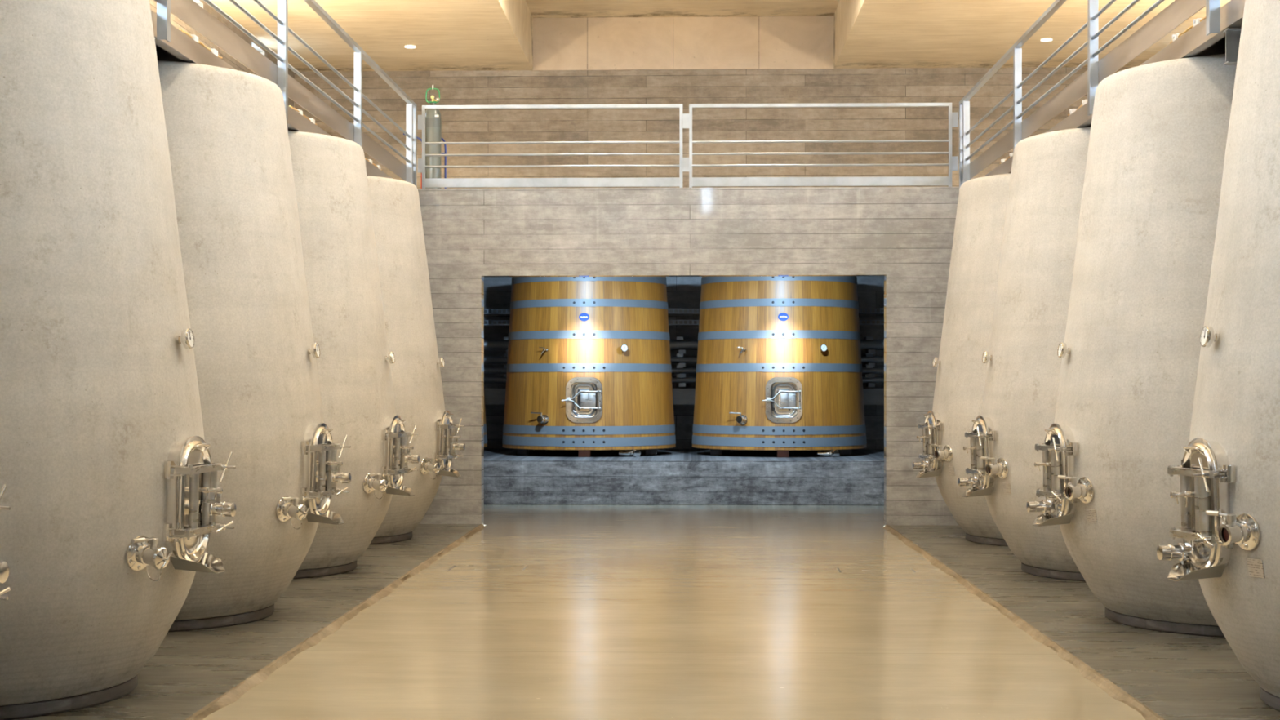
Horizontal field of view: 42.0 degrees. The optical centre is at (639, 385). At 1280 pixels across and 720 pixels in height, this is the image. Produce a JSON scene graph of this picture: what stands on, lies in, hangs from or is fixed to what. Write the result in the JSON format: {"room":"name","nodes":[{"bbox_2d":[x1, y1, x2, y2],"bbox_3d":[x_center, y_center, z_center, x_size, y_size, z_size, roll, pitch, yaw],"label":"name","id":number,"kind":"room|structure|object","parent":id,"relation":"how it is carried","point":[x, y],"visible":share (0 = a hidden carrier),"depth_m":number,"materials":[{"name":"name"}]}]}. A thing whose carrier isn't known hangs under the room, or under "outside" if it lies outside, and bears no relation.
{"room":"processing plant","nodes":[
{"label":"processing plant","id":0,"kind":"room"},
{"bbox_2d":[149,0,294,107],"bbox_3d":[-5.687,-1.900,12.176,0.300,7.500,30.000,0,0,2],"label":"wall","id":1,"kind":"structure","parent":0,"point":[177,23],"depth_m":21.12,"materials":[{"name":"concrete"}]},
{"bbox_2d":[209,0,533,71],"bbox_3d":[-3.784,-5.165,11.094,3.570,0.970,27.950,0,0,2],"label":"ceiling","id":2,"kind":"structure","parent":0,"point":[446,35],"depth_m":22.24,"materials":[{"name":"paint"}]},
{"bbox_2d":[404,44,416,48],"bbox_3d":[-3.172,-4.672,23.005,0.174,0.012,0.174,0,0,2],"label":"recessed light","id":3,"kind":"object","parent":2,"relation":"in","point":[408,46],"visible":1,"depth_m":23.03,"materials":[{"name":"white plastic"}]},
{"bbox_2d":[14,504,1279,719],"bbox_3d":[1.010,1.735,11.975,13.100,0.230,30.000,0,0,2],"label":"floor","id":4,"kind":"structure","parent":0,"point":[615,611],"depth_m":10.83,"materials":[{"name":"beige wood"}]},
{"bbox_2d":[0,484,10,599],"bbox_3d":[-3.626,-0.255,5.861,2.445,3.750,2.445,0,0,-32],"label":"tap","id":5,"kind":"object","parent":4,"relation":"on","point":[4,568],"visible":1,"depth_m":5.82,"materials":[{"name":"silver metal"}]},
{"bbox_2d":[0,0,235,719],"bbox_3d":[-3.539,-0.255,8.760,2.445,3.750,2.445,0,0,-32],"label":"tank","id":6,"kind":"object","parent":4,"relation":"on","point":[108,470],"visible":1,"depth_m":8.09,"materials":[{"name":"beige concrete"}]},
{"bbox_2d":[199,486,222,502],"bbox_3d":[-2.221,0.556,8.534,0.168,0.085,0.044,2,0,10],"label":"tap","id":7,"kind":"object","parent":6,"relation":"on","point":[205,490],"depth_m":8.52,"materials":[{"name":"silver metal"}]},
{"bbox_2d":[157,60,351,632],"bbox_3d":[-3.450,-0.255,11.709,2.445,3.750,2.445,0,0,-32],"label":"tank","id":8,"kind":"object","parent":4,"relation":"on","point":[255,352],"visible":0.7,"depth_m":11.04,"materials":[{"name":"beige concrete"}]},
{"bbox_2d":[151,10,392,178],"bbox_3d":[-4.242,-2.209,11.330,2.620,0.150,16.396,0,0,2],"label":"walkway","id":9,"kind":"object","parent":8,"relation":"on","point":[181,47],"visible":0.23,"depth_m":11.29,"materials":[{"name":"metal"}]},
{"bbox_2d":[177,27,222,58],"bbox_3d":[-2.975,-2.308,11.294,0.065,0.048,0.901,0,0,2],"label":"spotlights","id":10,"kind":"object","parent":9,"relation":"on","point":[193,37],"visible":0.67,"depth_m":11.23,"materials":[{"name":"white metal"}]},
{"bbox_2d":[153,0,416,186],"bbox_3d":[-2.876,-2.683,11.521,0.084,1.165,15.860,0,0,2],"label":"railing","id":11,"kind":"object","parent":9,"relation":"attached to","point":[188,11],"visible":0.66,"depth_m":14.00,"materials":[{"name":"metal"}]},
{"bbox_2d":[288,105,317,124],"bbox_3d":[-2.886,-2.308,14.293,0.066,0.048,0.902,0,0,2],"label":"spotlights","id":12,"kind":"object","parent":9,"relation":"on","point":[300,111],"visible":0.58,"depth_m":14.11,"materials":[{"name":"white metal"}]},
{"bbox_2d":[364,157,382,170],"bbox_3d":[-2.793,-2.308,17.392,0.066,0.048,0.901,0,0,2],"label":"spotlights","id":13,"kind":"object","parent":9,"relation":"on","point":[368,160],"visible":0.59,"depth_m":17.45,"materials":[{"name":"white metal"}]},
{"bbox_2d":[325,460,342,472],"bbox_3d":[-2.133,0.556,11.483,0.168,0.085,0.044,2,0,10],"label":"tap","id":14,"kind":"object","parent":8,"relation":"on","point":[329,463],"depth_m":11.47,"materials":[{"name":"silver metal"}]},
{"bbox_2d":[185,524,484,719],"bbox_3d":[-2.160,1.710,8.268,0.076,0.181,22.400,0,0,2],"label":"trim","id":15,"kind":"structure","parent":4,"relation":"on","point":[235,693],"depth_m":10.59,"materials":[{"name":"beige wood"}]},
{"bbox_2d":[288,130,419,578],"bbox_3d":[-3.362,-0.255,14.657,2.445,3.750,2.445,0,0,-32],"label":"tank","id":16,"kind":"object","parent":4,"relation":"on","point":[338,240],"visible":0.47,"depth_m":14.05,"materials":[{"name":"beige concrete"}]},
{"bbox_2d":[400,445,413,454],"bbox_3d":[-2.044,0.556,14.432,0.168,0.085,0.044,2,0,10],"label":"tap","id":17,"kind":"object","parent":16,"relation":"on","point":[402,447],"depth_m":14.42,"materials":[{"name":"silver metal"}]},
{"bbox_2d":[367,175,465,544],"bbox_3d":[-3.273,-0.255,17.606,2.445,3.750,2.445,0,0,-32],"label":"tank","id":18,"kind":"object","parent":4,"relation":"on","point":[402,264],"visible":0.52,"depth_m":17.05,"materials":[{"name":"beige concrete"}]},
{"bbox_2d":[449,435,460,442],"bbox_3d":[-1.956,0.556,17.380,0.168,0.085,0.044,2,0,10],"label":"tap","id":19,"kind":"object","parent":18,"relation":"on","point":[451,437],"depth_m":17.37,"materials":[{"name":"silver metal"}]},
{"bbox_2d":[912,173,1010,546],"bbox_3d":[4.273,-0.255,17.380,2.445,3.750,2.445,0,0,35],"label":"tank","id":20,"kind":"object","parent":4,"relation":"on","point":[981,209],"visible":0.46,"depth_m":16.89,"materials":[{"name":"beige concrete"}]},
{"bbox_2d":[916,435,927,443],"bbox_3d":[2.944,0.556,17.233,0.168,0.085,0.044,-2,0,-6],"label":"tap","id":21,"kind":"object","parent":20,"relation":"on","point":[925,437],"depth_m":17.23,"materials":[{"name":"silver metal"}]},
{"bbox_2d":[882,524,1164,719],"bbox_3d":[2.506,1.710,8.129,0.077,0.181,22.400,0,0,2],"label":"trim","id":22,"kind":"structure","parent":4,"relation":"on","point":[1110,688],"depth_m":10.62,"materials":[{"name":"beige wood"}]},
{"bbox_2d":[957,126,1090,582],"bbox_3d":[4.185,-0.255,14.431,2.445,3.750,2.445,0,0,35],"label":"tank","id":23,"kind":"object","parent":4,"relation":"on","point":[1039,242],"visible":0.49,"depth_m":13.89,"materials":[{"name":"beige concrete"}]},
{"bbox_2d":[963,445,976,455],"bbox_3d":[2.856,0.556,14.285,0.168,0.085,0.044,-2,0,-6],"label":"tap","id":24,"kind":"object","parent":23,"relation":"on","point":[973,447],"depth_m":14.28,"materials":[{"name":"silver metal"}]},
{"bbox_2d":[1026,53,1236,637],"bbox_3d":[4.096,-0.255,11.482,2.445,3.750,2.445,0,0,38],"label":"tank","id":25,"kind":"object","parent":4,"relation":"on","point":[1130,352],"visible":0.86,"depth_m":10.82,"materials":[{"name":"beige concrete"}]},
{"bbox_2d":[1034,462,1051,473],"bbox_3d":[2.767,0.556,11.336,0.168,0.085,0.044,-2,0,-6],"label":"tap","id":26,"kind":"object","parent":25,"relation":"on","point":[1046,464],"depth_m":11.33,"materials":[{"name":"silver metal"}]},
{"bbox_2d":[982,0,1244,177],"bbox_3d":[5.529,-2.209,11.037,3.990,0.150,16.396,0,0,2],"label":"walkway","id":27,"kind":"object","parent":25,"relation":"on","point":[1194,42],"visible":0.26,"depth_m":10.91,"materials":[{"name":"metal"}]},
{"bbox_2d":[1000,152,1013,164],"bbox_3d":[3.744,-2.308,16.895,0.069,0.048,0.902,0,0,2],"label":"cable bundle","id":28,"kind":"object","parent":27,"relation":"on","point":[1011,153],"visible":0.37,"depth_m":16.99,"materials":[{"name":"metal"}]},
{"bbox_2d":[1067,99,1087,115],"bbox_3d":[3.655,-2.308,13.797,0.076,0.048,0.902,0,0,2],"label":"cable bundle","id":29,"kind":"object","parent":27,"relation":"on","point":[1084,101],"visible":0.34,"depth_m":13.99,"materials":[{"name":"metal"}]},
{"bbox_2d":[959,0,1220,189],"bbox_3d":[3.481,-2.683,11.331,0.084,1.165,15.860,0,0,2],"label":"railing","id":30,"kind":"object","parent":27,"relation":"attached to","point":[1179,11],"visible":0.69,"depth_m":14.00,"materials":[{"name":"metal"}]},
{"bbox_2d":[1169,16,1205,43],"bbox_3d":[3.562,-2.308,10.798,0.071,0.048,0.901,0,0,2],"label":"cable bundle","id":31,"kind":"object","parent":27,"relation":"on","point":[1197,20],"visible":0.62,"depth_m":10.80,"materials":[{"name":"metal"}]},
{"bbox_2d":[1223,27,1241,65],"bbox_3d":[5.494,-2.023,9.900,3.990,0.203,0.090,0,0,2],"label":"cross beam","id":32,"kind":"structure","parent":27,"relation":"attached to","point":[1233,35],"depth_m":9.96,"materials":[{"name":"metal"}]},
{"bbox_2d":[1156,0,1279,711],"bbox_3d":[4.022,-0.255,8.343,2.445,3.750,2.445,0,0,35],"label":"tank","id":33,"kind":"object","parent":4,"relation":"on","point":[1228,472],"visible":1,"depth_m":8.07,"materials":[{"name":"beige concrete"}]},
{"bbox_2d":[1169,491,1194,506],"bbox_3d":[2.693,0.556,8.197,0.168,0.085,0.044,-2,0,-6],"label":"tap","id":34,"kind":"object","parent":33,"relation":"on","point":[1187,495],"depth_m":8.19,"materials":[{"name":"silver metal"}]},
{"bbox_2d":[525,0,839,17],"bbox_3d":[0.224,-5.550,10.973,4.450,0.200,27.950,0,0,2],"label":"ceiling","id":35,"kind":"structure","parent":0,"point":[538,8],"depth_m":24.11,"materials":[{"name":"paint"}]},
{"bbox_2d":[484,448,884,505],"bbox_3d":[1.399,1.340,24.959,13.100,0.620,4.020,0,0,2],"label":"ledge","id":36,"kind":"object","parent":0,"point":[672,477],"visible":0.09,"depth_m":22.99,"materials":[{"name":"concrete"}]},
{"bbox_2d":[484,397,487,447],"bbox_3d":[-3.621,-0.331,25.192,2.616,2.719,2.670,0,0,2],"label":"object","id":37,"kind":"object","parent":36,"relation":"on","point":[485,424],"visible":0.02,"depth_m":25.13,"materials":[{"name":"wood"}]},
{"bbox_2d":[502,276,675,457],"bbox_3d":[-0.767,-0.331,25.107,2.616,2.719,2.670,0,0,2],"label":"barrel","id":38,"kind":"object","parent":36,"relation":"on","point":[588,368],"visible":0.95,"depth_m":24.05,"materials":[{"name":"brown wood"}]},
{"bbox_2d":[538,346,547,354],"bbox_3d":[-1.385,-0.496,24.016,0.139,0.111,0.081,0,0,-22],"label":"tap","id":39,"kind":"object","parent":38,"relation":"on","point":[542,350],"depth_m":24.06,"materials":[{"name":"silver metal"}]},
{"bbox_2d":[692,275,866,457],"bbox_3d":[2.086,-0.331,25.021,2.616,2.719,2.670,0,0,2],"label":"barrel","id":40,"kind":"object","parent":36,"relation":"on","point":[779,366],"visible":0.91,"depth_m":23.97,"materials":[{"name":"brown wood"}]},
{"bbox_2d":[737,346,746,354],"bbox_3d":[1.468,-0.496,23.930,0.139,0.111,0.081,0,0,-22],"label":"tap","id":41,"kind":"object","parent":40,"relation":"on","point":[740,350],"depth_m":23.98,"materials":[{"name":"silver metal"}]},
{"bbox_2d":[484,275,884,448],"bbox_3d":[1.462,-0.325,27.068,13.100,3.950,0.200,0,0,2],"label":"wall","id":42,"kind":"structure","parent":0,"point":[682,292],"depth_m":26.99,"materials":[{"name":"concrete"}]},
{"bbox_2d":[484,388,884,404],"bbox_3d":[1.455,0.180,26.826,13.060,0.260,0.275,0,0,2],"label":"duct","id":43,"kind":"object","parent":42,"relation":"attached to","point":[492,396],"visible":0.02,"depth_m":26.71,"materials":[{"name":"metal"}]},
{"bbox_2d":[484,353,884,367],"bbox_3d":[1.455,-0.403,26.809,13.060,0.215,0.319,0,0,2],"label":"pipe","id":44,"kind":"object","parent":42,"relation":"attached to","point":[870,360],"visible":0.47,"depth_m":26.69,"materials":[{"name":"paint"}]},
{"bbox_2d":[484,373,884,386],"bbox_3d":[1.455,-0.077,26.811,13.060,0.205,0.314,0,0,2],"label":"pipe","id":45,"kind":"object","parent":42,"relation":"attached to","point":[870,381],"visible":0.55,"depth_m":26.69,"materials":[{"name":"metal"}]},
{"bbox_2d":[484,320,884,325],"bbox_3d":[1.455,-1.008,26.811,13.060,0.075,0.294,0,0,2],"label":"cable tray","id":46,"kind":"object","parent":42,"relation":"attached to","point":[860,323],"visible":0.09,"depth_m":26.69,"materials":[{"name":"metal"}]},
{"bbox_2d":[484,308,884,314],"bbox_3d":[1.455,-1.188,26.811,13.060,0.075,0.294,0,0,2],"label":"cable tray","id":47,"kind":"object","parent":42,"relation":"attached to","point":[486,313],"visible":0.06,"depth_m":26.69,"materials":[{"name":"metal"}]},
{"bbox_2d":[484,336,884,354],"bbox_3d":[1.454,-0.642,26.794,13.060,0.275,0.349,0,0,2],"label":"pipe","id":48,"kind":"object","parent":42,"relation":"attached to","point":[868,344],"visible":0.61,"depth_m":26.67,"materials":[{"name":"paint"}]},
{"bbox_2d":[484,364,884,377],"bbox_3d":[1.455,-0.228,26.811,13.060,0.205,0.314,0,0,2],"label":"pipe","id":49,"kind":"object","parent":42,"relation":"attached to","point":[682,371],"visible":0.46,"depth_m":26.69,"materials":[{"name":"metal"}]},
{"bbox_2d":[417,186,959,526],"bbox_3d":[1.235,-0.325,19.482,13.100,3.950,0.220,0,0,2],"label":"wall","id":50,"kind":"structure","parent":0,"point":[903,235],"depth_m":19.39,"materials":[{"name":"grey concrete"}]},
{"bbox_2d":[422,103,682,188],"bbox_3d":[-1.027,-2.788,19.470,3.050,0.975,0.050,0,0,2],"label":"railing","id":51,"kind":"object","parent":50,"relation":"on","point":[660,181],"visible":1,"depth_m":19.45,"materials":[{"name":"metal"}]},
{"bbox_2d":[417,115,422,173],"bbox_3d":[-2.576,-2.828,19.514,0.050,0.675,0.012,0,0,2],"label":"plates","id":52,"kind":"object","parent":51,"relation":"attached to","point":[420,117],"visible":1,"depth_m":19.51,"materials":[{"name":"metal"}]},
{"bbox_2d":[682,113,688,171],"bbox_3d":[0.535,-2.828,19.421,0.075,0.675,0.012,0,0,2],"label":"plates","id":53,"kind":"object","parent":51,"relation":"attached to","point":[685,116],"visible":1,"depth_m":19.41,"materials":[{"name":"metal"}]},
{"bbox_2d":[688,102,951,187],"bbox_3d":[2.095,-2.788,19.376,3.045,0.975,0.050,0,0,2],"label":"railing","id":54,"kind":"object","parent":50,"relation":"on","point":[878,180],"visible":1,"depth_m":19.35,"materials":[{"name":"metal"}]},
{"bbox_2d":[951,112,958,170],"bbox_3d":[3.651,-2.828,19.327,0.070,0.675,0.012,0,0,2],"label":"plates","id":55,"kind":"object","parent":54,"relation":"attached to","point":[954,115],"visible":1,"depth_m":19.32,"materials":[{"name":"metal"}]},
{"bbox_2d":[294,66,1133,188],"bbox_3d":[1.394,-3.490,24.794,13.100,2.380,0.250,0,0,2],"label":"wall","id":56,"kind":"structure","parent":0,"point":[909,85],"depth_m":24.70,"materials":[{"name":"brown concrete"}]},
{"bbox_2d":[586,17,587,69],"bbox_3d":[-0.779,-5.065,24.704,0.008,0.770,0.004,0,0,2],"label":"trim","id":57,"kind":"structure","parent":56,"relation":"attached to","point":[587,18],"depth_m":24.70,"materials":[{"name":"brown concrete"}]},
{"bbox_2d":[672,17,673,69],"bbox_3d":[0.490,-5.065,24.666,0.008,0.770,0.004,0,0,2],"label":"trim","id":58,"kind":"structure","parent":56,"relation":"attached to","point":[673,17],"depth_m":24.66,"materials":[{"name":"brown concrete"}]},
{"bbox_2d":[533,16,833,70],"bbox_3d":[0.639,-5.063,24.802,4.450,0.774,0.280,0,0,2],"label":"panel","id":59,"kind":"object","parent":56,"relation":"attached to","point":[728,42],"depth_m":24.66,"materials":[{"name":"wood"}]},
{"bbox_2d":[833,0,1231,68],"bbox_3d":[4.987,-5.165,10.830,5.080,0.970,27.950,0,0,2],"label":"ceiling","id":60,"kind":"structure","parent":0,"point":[868,33],"depth_m":22.09,"materials":[{"name":"paint"}]},
{"bbox_2d":[1040,38,1053,41],"bbox_3d":[5.498,-4.672,22.545,0.174,0.012,0.174,0,0,2],"label":"recessed light","id":61,"kind":"object","parent":60,"relation":"in","point":[1043,39],"visible":1,"depth_m":22.55,"materials":[{"name":"white plastic"}]},
{"bbox_3d":[1.349,-2.125,23.280,13.100,0.350,7.380,0,0,2],"label":"niche","id":62,"kind":"object","parent":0,"visible":0},
{"bbox_2d":[403,133,446,188],"bbox_3d":[-2.781,-2.801,21.668,0.639,1.002,0.430,0,0,2],"label":"hand truck","id":63,"kind":"object","parent":62,"relation":"on","point":[417,137],"visible":0.26,"depth_m":21.71,"materials":[{"name":"blue paint"}]},
{"bbox_2d":[425,84,441,188],"bbox_3d":[-2.684,-3.110,21.587,0.224,1.560,0.230,0,0,2],"label":"gas cylinder","id":64,"kind":"object","parent":63,"relation":"on","point":[433,117],"visible":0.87,"depth_m":21.50,"materials":[{"name":"grey paint"}]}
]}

